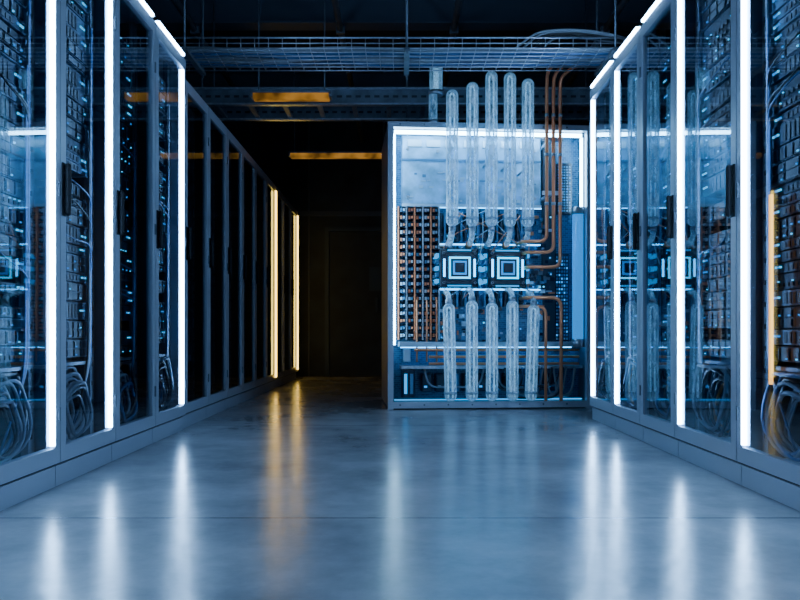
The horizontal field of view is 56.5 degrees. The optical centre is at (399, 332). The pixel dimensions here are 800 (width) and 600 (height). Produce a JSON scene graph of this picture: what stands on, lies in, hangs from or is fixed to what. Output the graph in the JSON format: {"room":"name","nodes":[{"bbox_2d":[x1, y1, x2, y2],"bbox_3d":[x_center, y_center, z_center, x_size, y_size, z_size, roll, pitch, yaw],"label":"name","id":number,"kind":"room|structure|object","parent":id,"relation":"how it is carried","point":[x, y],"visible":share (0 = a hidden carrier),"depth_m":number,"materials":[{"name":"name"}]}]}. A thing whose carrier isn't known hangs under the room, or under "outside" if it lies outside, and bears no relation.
{"room":"data center","nodes":[
{"label":"data center","id":0,"kind":"room"},
{"bbox_2d":[171,0,271,142],"bbox_3d":[-1.900,-2.804,4.175,0.080,0.065,13.450,0,0,0],"label":"conduit","id":1,"kind":"object","parent":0,"point":[194,30],"depth_m":6.96,"materials":[{"name":"black metal"}]},
{"bbox_2d":[331,0,363,142],"bbox_3d":[-0.550,-2.804,4.175,0.080,0.065,13.450,0,0,0],"label":"conduit","id":2,"kind":"object","parent":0,"point":[340,29],"depth_m":6.92,"materials":[{"name":"black metal"}]},
{"bbox_2d":[186,69,595,86],"bbox_3d":[0.000,-2.977,8.900,5.800,0.280,0.180,0,0,0],"label":"cable tray","id":3,"kind":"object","parent":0,"point":[240,78],"depth_m":8.89,"materials":[{"name":"grey metal"}]},
{"bbox_2d":[0,376,799,599],"bbox_3d":[0.000,0.683,4.175,5.800,0.100,13.550,0,0,0],"label":"floor","id":4,"kind":"structure","parent":0,"point":[304,487],"depth_m":2.56,"materials":[{"name":"concrete"}]},
{"bbox_2d":[0,0,60,510],"bbox_3d":[-1.884,-0.592,2.770,1.032,2.450,0.594,0,0,0],"label":"rack","id":5,"kind":"object","parent":4,"relation":"on","point":[30,184],"visible":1,"depth_m":3.01,"materials":[{"name":"metal"}]},
{"bbox_2d":[53,0,115,485],"bbox_3d":[-1.884,-0.592,3.370,1.032,2.450,0.594,0,0,0],"label":"rack","id":6,"kind":"object","parent":4,"relation":"on","point":[87,27],"visible":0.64,"depth_m":3.57,"materials":[{"name":"metal"}]},
{"bbox_2d":[110,0,155,460],"bbox_3d":[-1.884,-0.592,3.970,1.032,2.450,0.594,0,0,0],"label":"rack","id":7,"kind":"object","parent":4,"relation":"on","point":[135,24],"visible":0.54,"depth_m":4.21,"materials":[{"name":"metal"}]},
{"bbox_2d":[150,21,185,442],"bbox_3d":[-1.884,-0.592,4.570,1.032,2.450,0.594,0,0,0],"label":"rack","id":8,"kind":"object","parent":4,"relation":"on","point":[170,61],"visible":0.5,"depth_m":4.81,"materials":[{"name":"metal"}]},
{"bbox_2d":[181,80,208,427],"bbox_3d":[-1.904,-0.542,5.230,1.032,2.350,0.594,0,0,0],"label":"rack","id":9,"kind":"object","parent":4,"relation":"on","point":[197,110],"visible":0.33,"depth_m":5.48,"materials":[{"name":"black metal"}]},
{"bbox_2d":[205,107,227,417],"bbox_3d":[-1.904,-0.542,5.830,1.032,2.350,0.594,0,0,0],"label":"rack","id":10,"kind":"object","parent":4,"relation":"on","point":[218,159],"visible":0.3,"depth_m":6.08,"materials":[{"name":"black metal"}]},
{"bbox_2d":[224,129,242,409],"bbox_3d":[-1.904,-0.542,6.430,1.032,2.350,0.594,0,0,0],"label":"rack","id":11,"kind":"object","parent":4,"relation":"on","point":[234,148],"visible":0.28,"depth_m":6.68,"materials":[{"name":"black metal"}]},
{"bbox_2d":[239,148,255,402],"bbox_3d":[-1.904,-0.542,7.030,1.032,2.350,0.594,0,0,0],"label":"rack","id":12,"kind":"object","parent":4,"relation":"on","point":[249,165],"visible":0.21,"depth_m":7.28,"materials":[{"name":"black metal"}]},
{"bbox_2d":[253,163,266,396],"bbox_3d":[-1.904,-0.542,7.630,1.032,2.350,0.594,0,0,0],"label":"rack","id":13,"kind":"object","parent":4,"relation":"on","point":[261,177],"visible":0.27,"depth_m":7.88,"materials":[{"name":"black metal"}]},
{"bbox_2d":[264,176,276,391],"bbox_3d":[-1.904,-0.542,8.230,1.032,2.350,0.594,0,0,0],"label":"rack","id":14,"kind":"object","parent":4,"relation":"on","point":[271,188],"visible":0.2,"depth_m":8.48,"materials":[{"name":"metal"}]},
{"bbox_2d":[273,187,284,387],"bbox_3d":[-1.904,-0.542,8.830,1.032,2.350,0.594,0,0,0],"label":"rack","id":15,"kind":"object","parent":4,"relation":"on","point":[280,197],"visible":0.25,"depth_m":9.08,"materials":[{"name":"black metal"}]},
{"bbox_2d":[282,196,291,384],"bbox_3d":[-1.904,-0.542,9.430,1.032,2.350,0.594,0,0,0],"label":"rack","id":16,"kind":"object","parent":4,"relation":"on","point":[287,205],"visible":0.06,"depth_m":9.68,"materials":[{"name":"black metal"}]},
{"bbox_2d":[289,204,298,380],"bbox_3d":[-1.904,-0.542,10.030,1.032,2.350,0.594,0,0,0],"label":"rack","id":17,"kind":"object","parent":4,"relation":"on","point":[294,214],"visible":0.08,"depth_m":10.28,"materials":[{"name":"metal"}]},
{"bbox_2d":[382,65,591,409],"bbox_3d":[1.014,-0.843,6.632,2.299,2.951,1.113,0,0,-5],"label":"tall cabinet","id":18,"kind":"object","parent":4,"relation":"on","point":[486,226],"visible":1,"depth_m":6.30,"materials":[{"name":"metal"}]},
{"bbox_2d":[589,61,616,428],"bbox_3d":[1.884,-0.592,5.200,1.032,2.450,0.594,0,0,0],"label":"rack","id":19,"kind":"object","parent":4,"relation":"on","point":[601,93],"visible":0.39,"depth_m":5.44,"materials":[{"name":"black metal"}]},
{"bbox_2d":[612,27,644,440],"bbox_3d":[1.884,-0.592,4.625,1.032,2.450,0.544,0,0,0],"label":"rack","id":20,"kind":"object","parent":4,"relation":"on","point":[626,80],"visible":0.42,"depth_m":4.84,"materials":[{"name":"grey paint"}]},
{"bbox_2d":[639,0,680,456],"bbox_3d":[1.884,-0.592,4.075,1.032,2.450,0.544,0,0,0],"label":"rack","id":21,"kind":"object","parent":4,"relation":"on","point":[657,43],"visible":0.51,"depth_m":4.29,"materials":[{"name":"grey paint"}]},
{"bbox_2d":[674,0,743,484],"bbox_3d":[1.884,-0.592,3.450,1.032,2.450,0.694,0,0,0],"label":"rack","id":22,"kind":"object","parent":4,"relation":"on","point":[705,31],"visible":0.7,"depth_m":3.66,"materials":[{"name":"grey paint"}]},
{"bbox_2d":[736,0,799,510],"bbox_3d":[1.884,-0.592,2.800,1.032,2.450,0.594,0,0,0],"label":"rack","id":23,"kind":"object","parent":4,"relation":"on","point":[768,31],"visible":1,"depth_m":3.01,"materials":[{"name":"black metal"}]},
{"bbox_2d":[168,31,631,68],"bbox_3d":[0.000,-3.167,4.175,5.800,0.100,13.550,0,0,0],"label":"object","id":24,"kind":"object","parent":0,"point":[172,33],"depth_m":7.91,"materials":[{"name":"grey metal"}]},
{"bbox_2d":[258,0,259,46],"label":"rod","id":25,"kind":"object","parent":24,"relation":"hanging from","point":[258,0],"depth_m":6.12,"materials":[{"name":"metal"}]},
{"bbox_2d":[250,64,331,101],"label":"lamp","id":26,"kind":"object","parent":24,"relation":"hanging from","point":[259,95],"depth_m":6.07,"materials":[{"name":"metal"}]},
{"bbox_2d":[288,62,384,158],"bbox_3d":[-0.685,-2.545,8.398,1.130,1.145,0.105,0,0,0],"label":"lamp","id":27,"kind":"object","parent":24,"relation":"hanging from","point":[294,154],"visible":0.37,"depth_m":8.35,"materials":[{"name":"metal"}]},
{"bbox_2d":[193,0,598,120],"bbox_3d":[0.000,-2.527,6.600,4.700,1.180,0.500,0,0,0],"label":"cable tray","id":28,"kind":"object","parent":24,"relation":"hanging from","point":[406,103],"visible":0.41,"depth_m":6.53,"materials":[{"name":"black metal"}]},
{"bbox_2d":[172,0,627,77],"bbox_3d":[0.000,-2.562,5.610,4.706,1.110,0.520,0,0,0],"label":"cable tray","id":29,"kind":"object","parent":24,"relation":"hanging from","point":[226,57],"visible":0.64,"depth_m":5.54,"materials":[{"name":"metal"}]},
{"bbox_2d":[144,0,655,30],"bbox_3d":[0.000,-2.977,6.900,5.800,0.280,0.180,0,0,0],"label":"ceiling beam","id":30,"kind":"structure","parent":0,"point":[230,15],"depth_m":6.89,"materials":[{"name":"black metal"}]},
{"bbox_2d":[221,121,589,375],"bbox_3d":[0.000,-1.242,10.990,5.800,3.750,0.120,0,0,0],"label":"wall","id":31,"kind":"structure","parent":0,"point":[324,193],"depth_m":10.95,"materials":[{"name":"black paint"}]},
{"bbox_2d":[325,227,381,375],"bbox_3d":[-0.650,-0.457,10.905,0.900,2.180,0.089,0,0,0],"label":"door","id":32,"kind":"structure","parent":31,"relation":"in","point":[353,255],"depth_m":10.91,"materials":[{"name":"black"}]},
{"bbox_2d":[439,0,462,121],"bbox_3d":[0.500,-2.804,4.175,0.080,0.065,13.450,0,0,0],"label":"conduit","id":33,"kind":"object","parent":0,"point":[458,3],"depth_m":6.82,"materials":[{"name":"black metal"}]},
{"bbox_2d":[539,0,628,123],"bbox_3d":[1.900,-2.804,4.175,0.080,0.065,13.450,0,0,0],"label":"conduit","id":34,"kind":"object","parent":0,"point":[606,28],"depth_m":6.82,"materials":[{"name":"black metal"}]}
]}

